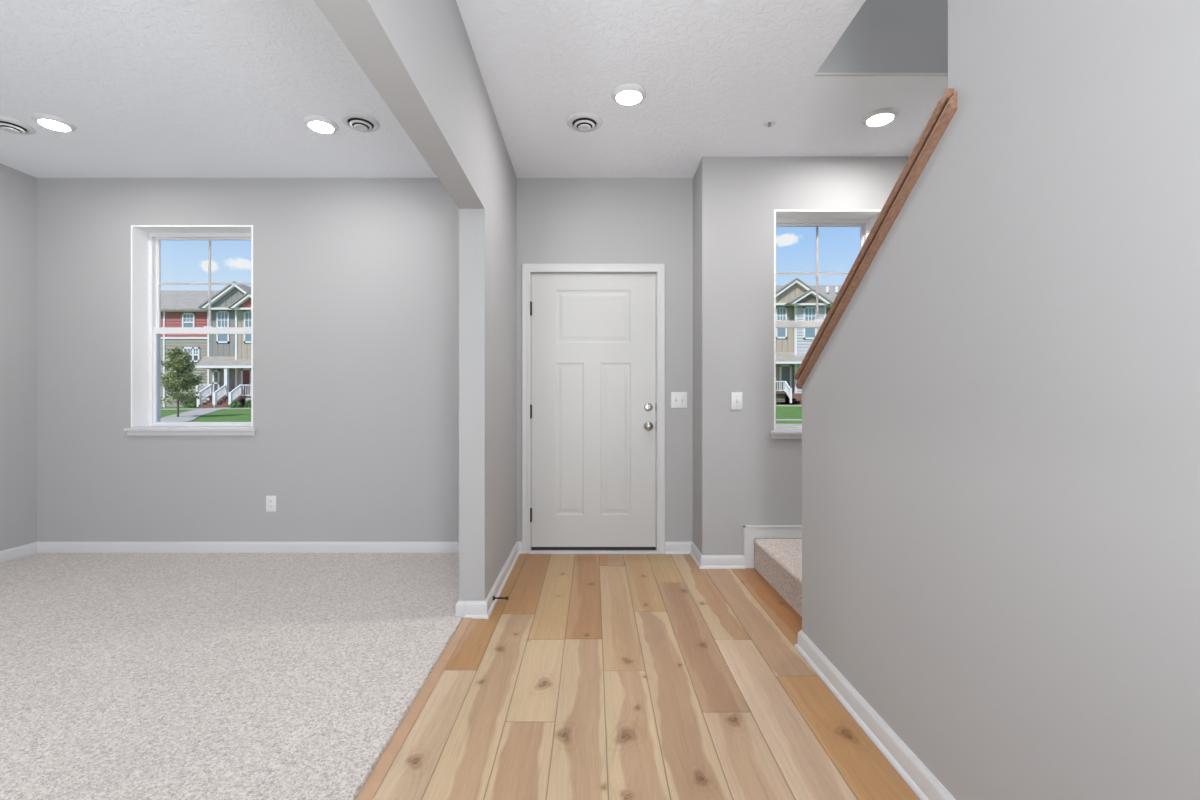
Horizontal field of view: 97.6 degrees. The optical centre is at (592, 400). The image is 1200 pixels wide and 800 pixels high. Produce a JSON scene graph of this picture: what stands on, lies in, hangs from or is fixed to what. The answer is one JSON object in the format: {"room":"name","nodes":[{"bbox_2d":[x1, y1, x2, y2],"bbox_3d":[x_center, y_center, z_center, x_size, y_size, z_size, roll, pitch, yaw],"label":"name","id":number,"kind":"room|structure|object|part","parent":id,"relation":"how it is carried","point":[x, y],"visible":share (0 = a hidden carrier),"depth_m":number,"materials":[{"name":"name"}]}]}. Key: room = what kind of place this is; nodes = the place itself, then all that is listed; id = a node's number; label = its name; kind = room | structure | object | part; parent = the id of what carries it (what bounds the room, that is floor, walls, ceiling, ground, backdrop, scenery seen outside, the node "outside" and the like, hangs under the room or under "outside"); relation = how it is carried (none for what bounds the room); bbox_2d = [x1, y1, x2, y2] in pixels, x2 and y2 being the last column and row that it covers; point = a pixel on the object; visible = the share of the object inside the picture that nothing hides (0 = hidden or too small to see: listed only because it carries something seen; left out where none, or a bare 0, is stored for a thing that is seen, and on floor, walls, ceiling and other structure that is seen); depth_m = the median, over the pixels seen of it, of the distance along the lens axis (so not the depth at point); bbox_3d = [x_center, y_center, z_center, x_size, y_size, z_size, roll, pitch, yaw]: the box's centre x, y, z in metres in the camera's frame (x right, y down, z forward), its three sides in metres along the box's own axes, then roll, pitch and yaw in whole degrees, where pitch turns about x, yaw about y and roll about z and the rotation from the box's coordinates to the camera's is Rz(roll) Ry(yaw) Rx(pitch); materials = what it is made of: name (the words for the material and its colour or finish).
{"room":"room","nodes":[
{"label":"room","id":0,"kind":"room"},
{"bbox_2d":[0,163,36,550],"bbox_3d":[-4.167,-0.209,-0.680,0.200,2.843,9.040,0,0,0],"label":"wall","id":1,"kind":"structure","parent":0,"point":[18,189],"depth_m":3.72,"materials":[{"name":"grey paint"}]},
{"bbox_2d":[37,178,692,541],"bbox_3d":[-1.768,-0.209,3.950,4.997,2.843,0.220,0,0,0],"label":"wall","id":2,"kind":"structure","parent":0,"point":[356,280],"depth_m":3.84,"materials":[{"name":"grey paint"}]},
{"bbox_2d":[124,225,256,435],"bbox_3d":[-2.933,-0.516,3.933,0.953,1.539,0.243,0,0,0],"label":"window","id":3,"kind":"structure","parent":2,"relation":"in","point":[146,329],"depth_m":3.96,"materials":[{"name":"white"}]},
{"bbox_3d":[-2.933,0.221,3.904,0.953,0.065,0.183,0,0,0],"label":"sill","id":4,"kind":"part","parent":3,"relation":"part of","materials":[{"name":"grey paint"}]},
{"bbox_3d":[-2.933,-0.190,3.994,0.813,0.739,0.023,0,0,0],"label":"sash","id":5,"kind":"part","parent":3,"relation":"part of","materials":[{"name":"white plastic"}]},
{"bbox_3d":[-2.933,-0.880,4.020,0.813,0.734,0.022,0,0,0],"label":"sash","id":6,"kind":"part","parent":3,"relation":"part of","materials":[{"name":"white plastic"}]},
{"bbox_2d":[266,496,275,511],"bbox_3d":[-2.352,0.751,3.836,0.074,0.117,0.009,0,0,0],"label":"wall outlet","id":7,"kind":"object","parent":2,"relation":"attached to","point":[270,500],"visible":1,"depth_m":3.83,"materials":[{"name":"white plastic"}]},
{"bbox_2d":[522,264,664,553],"bbox_3d":[0.004,0.058,3.913,1.046,2.118,0.254,0,0,0],"label":"door","id":8,"kind":"structure","parent":2,"relation":"in","point":[593,335],"depth_m":3.86,"materials":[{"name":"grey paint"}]},
{"bbox_3d":[0.406,0.183,3.824,0.066,0.066,0.070,0,0,0],"label":"knob","id":9,"kind":"part","parent":8,"relation":"part of","materials":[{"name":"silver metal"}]},
{"bbox_2d":[671,392,686,407],"bbox_3d":[0.629,-0.007,3.832,0.117,0.117,0.017,0,0,0],"label":"light switch","id":10,"kind":"object","parent":2,"relation":"attached to","point":[678,399],"visible":1,"depth_m":3.83,"materials":[{"name":"white plastic"}]},
{"bbox_2d":[314,0,516,600],"bbox_3d":[-0.624,-0.260,-0.580,0.132,2.743,8.840,0,0,0],"label":"wall","id":11,"kind":"structure","parent":0,"point":[418,55],"depth_m":2.71,"materials":[{"name":"grey paint"}]},
{"bbox_2d":[0,542,521,618],"bbox_3d":[-2.293,1.071,-0.579,3.548,0.083,8.842,0,0,0],"label":"baseboard","id":12,"kind":"structure","parent":11,"relation":"attached to","point":[36,547],"depth_m":3.83,"materials":[{"name":"white paint"}]},
{"bbox_2d":[493,596,508,600],"bbox_3d":[-0.502,1.074,2.860,0.084,0.025,0.025,0,0,0],"label":"door stop","id":13,"kind":"object","parent":11,"relation":"attached to","point":[494,597],"visible":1,"depth_m":2.86,"materials":[{"name":"black metal"}]},
{"bbox_2d":[0,0,947,177],"bbox_3d":[-0.959,-1.771,-0.570,6.617,0.280,9.260,0,0,0],"label":"ceiling","id":14,"kind":"structure","parent":0,"point":[149,88],"depth_m":2.76,"materials":[{"name":"white paint"}]},
{"bbox_2d":[0,116,35,134],"bbox_3d":[-3.440,-1.613,3.100,0.206,0.037,0.206,0,0,0],"label":"ceiling vent","id":15,"kind":"object","parent":14,"relation":"in","point":[9,125],"visible":1,"depth_m":3.09,"materials":[{"name":"white plastic"}]},
{"bbox_2d":[31,113,76,131],"bbox_3d":[-3.150,-1.619,3.070,0.186,0.024,0.186,0,0,0],"label":"recessed light","id":16,"kind":"object","parent":14,"relation":"in","point":[49,121],"visible":1,"depth_m":3.04,"materials":[{"name":"white plastic"}]},
{"bbox_2d":[303,115,338,133],"bbox_3d":[-1.600,-1.619,3.090,0.186,0.024,0.186,0,0,0],"label":"recessed light","id":17,"kind":"object","parent":14,"relation":"in","point":[320,124],"visible":1,"depth_m":3.06,"materials":[{"name":"white plastic"}]},
{"bbox_2d":[341,112,379,131],"bbox_3d":[-1.358,-1.613,3.070,0.206,0.037,0.206,0,0,0],"label":"ceiling vent","id":18,"kind":"object","parent":14,"relation":"in","point":[361,122],"visible":1,"depth_m":3.04,"materials":[{"name":"white plastic"}]},
{"bbox_2d":[567,112,601,131],"bbox_3d":[-0.050,-1.613,3.070,0.206,0.037,0.206,0,0,0],"label":"ceiling vent","id":19,"kind":"object","parent":14,"relation":"in","point":[584,121],"visible":1,"depth_m":3.04,"materials":[{"name":"white plastic"}]},
{"bbox_2d":[611,84,645,104],"bbox_3d":[0.191,-1.619,2.790,0.186,0.024,0.186,0,0,0],"label":"recessed light","id":20,"kind":"object","parent":14,"relation":"in","point":[625,94],"visible":1,"depth_m":2.76,"materials":[{"name":"white plastic"}]},
{"bbox_2d":[763,120,775,126],"bbox_3d":[1.035,-1.621,3.080,0.072,0.020,0.072,0,0,0],"label":"sprinkler","id":21,"kind":"object","parent":14,"relation":"attached to","point":[769,124],"visible":1,"depth_m":3.07,"materials":[{"name":"white plastic"}]},
{"bbox_2d":[862,107,898,126],"bbox_3d":[1.645,-1.619,3.010,0.186,0.024,0.186,0,0,0],"label":"recessed light","id":22,"kind":"object","parent":14,"relation":"in","point":[881,116],"visible":1,"depth_m":2.98,"materials":[{"name":"white plastic"}]},
{"bbox_2d":[373,553,919,799],"bbox_3d":[0.228,1.113,-0.580,1.762,0.001,8.840,0,0,0],"label":"floor","id":23,"kind":"structure","parent":0,"point":[660,676],"depth_m":1.93,"materials":[{"name":"brown wood"}]},
{"bbox_2d":[693,157,908,567],"bbox_3d":[1.540,-1.488,3.783,1.620,5.400,0.555,0,0,0],"label":"wall","id":24,"kind":"structure","parent":0,"point":[743,476],"depth_m":3.50,"materials":[{"name":"grey paint"}]},
{"bbox_2d":[665,542,744,568],"bbox_3d":[0.739,1.071,3.635,0.250,0.083,0.586,0,0,-40],"label":"baseboard","id":25,"kind":"structure","parent":24,"relation":"attached to","point":[702,561],"depth_m":3.50,"materials":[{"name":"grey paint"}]},
{"bbox_2d":[731,392,741,409],"bbox_3d":[0.960,0.000,3.497,0.074,0.117,0.017,0,0,0],"label":"light switch","id":26,"kind":"object","parent":24,"relation":"attached to","point":[736,397],"visible":1,"depth_m":3.50,"materials":[{"name":"white plastic"}]},
{"bbox_2d":[743,526,801,567],"bbox_3d":[1.577,0.972,3.496,1.146,0.280,0.018,0,0,0],"label":"trim","id":27,"kind":"structure","parent":24,"relation":"attached to","point":[749,532],"depth_m":3.49,"materials":[{"name":"grey paint"}]},
{"bbox_2d":[770,210,880,438],"bbox_3d":[1.571,-0.512,3.599,0.787,1.531,0.243,0,0,0],"label":"window","id":28,"kind":"structure","parent":24,"relation":"in","point":[864,219],"depth_m":3.64,"materials":[{"name":"white"}]},
{"bbox_3d":[1.571,0.221,3.568,0.787,0.065,0.183,0,0,0],"label":"sill","id":29,"kind":"part","parent":28,"relation":"part of","materials":[{"name":"grey paint"}]},
{"bbox_3d":[1.571,-0.190,3.659,0.647,0.739,0.023,0,0,0],"label":"sash","id":30,"kind":"part","parent":28,"relation":"part of","materials":[{"name":"white plastic"}]},
{"bbox_3d":[1.571,-0.876,3.685,0.647,0.726,0.022,0,0,0],"label":"sash","id":31,"kind":"part","parent":28,"relation":"part of","materials":[{"name":"white plastic"}]},
{"bbox_2d":[817,0,947,72],"bbox_3d":[1.570,-2.909,-0.225,1.160,2.557,5.950,0,0,0],"label":"wall","id":32,"kind":"structure","parent":0,"point":[884,36],"depth_m":2.62,"materials":[{"name":"grey paint"}]},
{"bbox_2d":[815,73,947,75],"bbox_3d":[1.630,-1.631,2.624,1.040,0.007,0.016,0,0,0],"label":"trim","id":33,"kind":"structure","parent":32,"relation":"attached to","point":[816,74],"depth_m":2.62,"materials":[{"name":"grey paint"}]},
{"bbox_2d":[802,0,1199,799],"bbox_3d":[1.024,-0.260,-1.323,0.173,2.743,7.354,0,0,0],"label":"wall","id":34,"kind":"structure","parent":0,"point":[1001,417],"depth_m":1.11,"materials":[{"name":"grey paint"}]},
{"bbox_2d":[794,630,955,799],"bbox_3d":[0.990,1.071,-1.310,0.156,0.083,7.379,0,0,0],"label":"baseboard","id":35,"kind":"structure","parent":34,"relation":"attached to","point":[918,777],"depth_m":1.71,"materials":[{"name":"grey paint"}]},
{"bbox_2d":[794,88,956,388],"bbox_3d":[1.024,-0.432,1.860,0.229,0.757,1.020,0,0,0],"label":"cap rail","id":36,"kind":"object","parent":34,"relation":"attached to","point":[945,109],"visible":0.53,"depth_m":1.65,"materials":[{"name":"brown wood"}]},
{"bbox_3d":[-0.959,1.178,-0.570,6.617,0.108,9.260,0,0,0],"label":"floor slab","id":37,"kind":"structure","parent":0,"visible":0},
{"bbox_2d":[0,553,461,799],"bbox_3d":[-2.364,1.113,-0.580,3.406,0.014,8.840,0,0,0],"label":"carpet","id":38,"kind":"object","parent":37,"relation":"on","point":[124,676],"visible":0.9,"depth_m":2.18,"materials":[{"name":"beige carpet"}]},
{"bbox_2d":[355,617,472,799],"bbox_3d":[-0.639,1.111,-1.155,0.048,0.011,7.691,0,0,0],"label":"trim","id":39,"kind":"structure","parent":37,"relation":"on","point":[372,784],"depth_m":1.81,"materials":[{"name":"brown wood"}]},
{"bbox_2d":[754,539,801,616],"bbox_3d":[1.609,-0.408,0.210,1.081,3.040,6.561,0,0,0],"label":"staircase","id":40,"kind":"structure","parent":37,"relation":"on","point":[779,561],"depth_m":3.09,"materials":[{"name":"carpet"}]},
{"label":"outside","id":41,"kind":"structure","parent":0,"visible":0},
{"bbox_2d":[161,404,801,423],"bbox_3d":[-7.500,0.682,82.075,135.000,1.354,155.850,0,0,0],"label":"lawn","id":42,"kind":"structure","parent":41,"point":[782,412],"depth_m":25.51,"materials":[{"name":"green plant"}]},
{"bbox_2d":[182,395,197,407],"bbox_3d":[-26.722,-0.010,34.903,0.964,1.041,0.942,0,0,0],"label":"shrub","id":43,"kind":"object","parent":42,"relation":"on","point":[194,403],"visible":0.54,"depth_m":34.72,"materials":[{"name":"green plant"}]},
{"bbox_2d":[161,408,225,421],"bbox_3d":[-18.509,0.822,23.263,2.198,0.796,24.756,0,0,-26],"label":"garden path","id":44,"kind":"structure","parent":42,"relation":"on","point":[191,415],"depth_m":25.03,"materials":[{"name":"concrete"}]},
{"bbox_2d":[161,345,205,416],"bbox_3d":[-19.071,-0.837,23.931,2.430,3.378,2.379,0,0,-33],"label":"young tree","id":45,"kind":"object","parent":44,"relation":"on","point":[180,364],"visible":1,"depth_m":23.82,"materials":[{"name":"green plant"}]},
{"bbox_2d":[161,408,250,409],"bbox_3d":[-28.692,0.559,32.893,14.617,0.242,1.586,0,0,0],"label":"garden path","id":46,"kind":"structure","parent":42,"relation":"on","point":[190,408],"depth_m":32.70,"materials":[{"name":"concrete"}]},
{"bbox_2d":[161,281,250,407],"bbox_3d":[-37.197,-4.093,40.700,38.376,9.578,12.200,0,0,0],"label":"townhouse","id":47,"kind":"structure","parent":42,"relation":"on","point":[225,359],"depth_m":37.59,"materials":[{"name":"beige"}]},
{"bbox_3d":[-29.260,-5.434,37.995,0.685,0.515,0.020,0,0,0],"label":"pane","id":48,"kind":"part","parent":47,"relation":"part of","materials":[{"name":"blue glass"}]},
{"bbox_3d":[-29.260,-5.976,37.995,0.685,0.568,0.020,0,0,0],"label":"pane","id":49,"kind":"part","parent":47,"relation":"part of","materials":[{"name":"blue"}]},
{"bbox_3d":[-37.591,-3.072,37.600,36.600,7.156,1.100,0,0,0],"label":"corner trim","id":50,"kind":"part","parent":47,"relation":"part of","materials":[{"name":"white"}]},
{"bbox_3d":[-26.026,-0.053,34.699,0.198,0.896,0.198,0,0,0],"label":"post","id":51,"kind":"part","parent":47,"relation":"part of","materials":[{"name":"white wood"}]},
{"bbox_3d":[-26.131,-0.493,35.350,0.090,1.264,1.440,0,0,-8],"label":"railing","id":52,"kind":"part","parent":47,"relation":"part of","materials":[{"name":"white wood"}]},
{"bbox_3d":[-26.225,-0.720,36.072,0.144,0.891,0.144,0,0,0],"label":"post","id":53,"kind":"part","parent":47,"relation":"part of","materials":[{"name":"white"}]},
{"bbox_3d":[-24.991,-0.092,34.692,0.184,1.002,0.184,0,0,0],"label":"post","id":54,"kind":"part","parent":47,"relation":"part of","materials":[{"name":"white"}]},
{"bbox_3d":[-26.965,-1.289,37.580,0.501,1.862,0.080,0,0,0],"label":"door frame","id":55,"kind":"part","parent":47,"relation":"part of","materials":[{"name":"white"}]},
{"bbox_3d":[-26.965,-1.229,37.590,0.261,1.742,0.040,0,0,0],"label":"door panel","id":56,"kind":"part","parent":47,"relation":"part of","materials":[{"name":"grey"}]},
{"bbox_3d":[-25.113,-0.493,35.350,0.090,1.264,1.447,0,0,-10],"label":"railing","id":57,"kind":"part","parent":47,"relation":"part of","materials":[{"name":"white wood"}]},
{"bbox_3d":[-26.481,-4.759,37.595,0.675,0.990,0.020,0,0,0],"label":"pane","id":58,"kind":"part","parent":47,"relation":"part of","materials":[{"name":"blue glass"}]},
{"bbox_3d":[-26.481,-5.795,37.595,0.675,1.082,0.020,0,0,0],"label":"pane","id":59,"kind":"part","parent":47,"relation":"part of","materials":[{"name":"blue"}]},
{"bbox_3d":[-25.297,-7.396,37.200,4.715,1.839,0.400,0,0,0],"label":"rake trim","id":60,"kind":"part","parent":47,"relation":"part of","materials":[{"name":"white wood"}]},
{"bbox_3d":[-23.943,-0.092,34.686,0.171,1.002,0.171,0,0,0],"label":"post","id":61,"kind":"part","parent":47,"relation":"part of","materials":[{"name":"white wood"}]},
{"bbox_3d":[-24.068,-0.493,35.350,0.090,1.264,1.448,0,0,-10],"label":"railing","id":62,"kind":"part","parent":47,"relation":"part of","materials":[{"name":"white wood"}]},
{"bbox_3d":[-23.930,-6.931,36.700,2.642,1.085,0.400,0,0,0],"label":"rake trim","id":63,"kind":"part","parent":47,"relation":"part of","materials":[{"name":"white wood"}]},
{"bbox_3d":[-23.760,-0.747,36.050,0.754,0.765,0.090,0,0,0],"label":"railing","id":64,"kind":"part","parent":47,"relation":"part of","materials":[{"name":"white"}]},
{"bbox_3d":[-24.468,-1.325,37.080,0.742,1.943,0.080,0,0,0],"label":"door frame","id":65,"kind":"part","parent":47,"relation":"part of","materials":[{"name":"white"}]},
{"bbox_3d":[-24.468,-1.265,37.090,0.502,1.823,0.040,0,0,0],"label":"door panel","id":66,"kind":"part","parent":47,"relation":"part of","materials":[{"name":"red"}]},
{"bbox_3d":[-24.193,-4.696,37.095,0.678,0.975,0.020,0,0,0],"label":"pane","id":67,"kind":"part","parent":47,"relation":"part of","materials":[{"name":"blue glass"}]},
{"bbox_3d":[-24.193,-5.717,37.095,0.678,1.066,0.020,0,0,0],"label":"pane","id":68,"kind":"part","parent":47,"relation":"part of","materials":[{"name":"blue"}]},
{"bbox_2d":[229,401,241,407],"bbox_3d":[-23.620,0.259,34.701,0.752,0.504,0.806,0,0,0],"label":"shrub","id":69,"kind":"object","parent":42,"relation":"on","point":[234,404],"visible":0.99,"depth_m":34.55,"materials":[{"name":"green plant"}]},
{"bbox_2d":[244,399,250,407],"bbox_3d":[-22.779,0.201,34.926,0.758,0.638,0.818,0,0,0],"label":"shrub","id":70,"kind":"object","parent":42,"relation":"on","point":[248,403],"visible":0.59,"depth_m":34.65,"materials":[{"name":"green plant"}]},
{"bbox_2d":[776,419,801,420],"bbox_3d":[10.000,0.800,21.000,12.000,0.182,0.550,0,0,0],"label":"garden path","id":71,"kind":"structure","parent":42,"relation":"on","point":[776,419],"depth_m":20.86,"materials":[{"name":"concrete"}]},
{"bbox_2d":[776,278,841,404],"bbox_3d":[23.334,-4.433,40.700,33.384,9.734,12.200,0,0,0],"label":"townhouse","id":72,"kind":"structure","parent":42,"relation":"on","point":[795,300],"depth_m":37.10,"materials":[{"name":"beige"}]},
{"bbox_3d":[11.640,-1.040,36.050,3.120,0.665,0.090,0,0,0],"label":"railing","id":73,"kind":"part","parent":72,"relation":"part of","materials":[{"name":"white"}]},
{"bbox_3d":[13.482,-5.076,37.595,0.589,0.980,0.020,0,0,0],"label":"pane","id":74,"kind":"part","parent":72,"relation":"part of","materials":[{"name":"blue glass"}]},
{"bbox_3d":[13.482,-6.101,37.595,0.589,1.071,0.020,0,0,0],"label":"pane","id":75,"kind":"part","parent":72,"relation":"part of","materials":[{"name":"blue"}]},
{"bbox_3d":[13.780,-1.601,37.580,0.845,1.984,0.080,0,0,0],"label":"door frame","id":76,"kind":"part","parent":72,"relation":"part of","materials":[{"name":"white"}]},
{"bbox_3d":[13.780,-1.541,37.590,0.605,1.864,0.040,0,0,0],"label":"door panel","id":77,"kind":"part","parent":72,"relation":"part of","materials":[{"name":"grey"}]},
{"bbox_3d":[13.135,-0.714,35.350,0.090,1.309,1.437,0,0,6],"label":"railing","id":78,"kind":"part","parent":72,"relation":"part of","materials":[{"name":"white wood"}]},
{"bbox_3d":[13.059,-0.362,34.656,0.112,0.989,0.112,0,0,0],"label":"post","id":79,"kind":"part","parent":72,"relation":"part of","materials":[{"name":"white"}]},
{"bbox_3d":[14.360,-7.678,37.200,4.757,1.769,0.400,0,0,0],"label":"rake trim","id":80,"kind":"part","parent":72,"relation":"part of","materials":[{"name":"white wood"}]},
{"bbox_3d":[15.331,-4.972,37.095,0.706,0.989,0.020,0,0,0],"label":"pane","id":81,"kind":"part","parent":72,"relation":"part of","materials":[{"name":"blue glass"}]},
{"bbox_3d":[15.331,-6.006,37.095,0.706,1.081,0.020,0,0,0],"label":"pane","id":82,"kind":"part","parent":72,"relation":"part of","materials":[{"name":"blue"}]},
{"bbox_3d":[15.156,-7.210,36.700,2.781,1.015,0.400,0,0,0],"label":"rake trim","id":83,"kind":"part","parent":72,"relation":"part of","materials":[{"name":"white wood"}]},
{"bbox_3d":[23.594,-3.335,37.550,31.841,7.242,1.000,0,0,0],"label":"corner trim","id":84,"kind":"part","parent":72,"relation":"part of","materials":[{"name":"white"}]}
]}

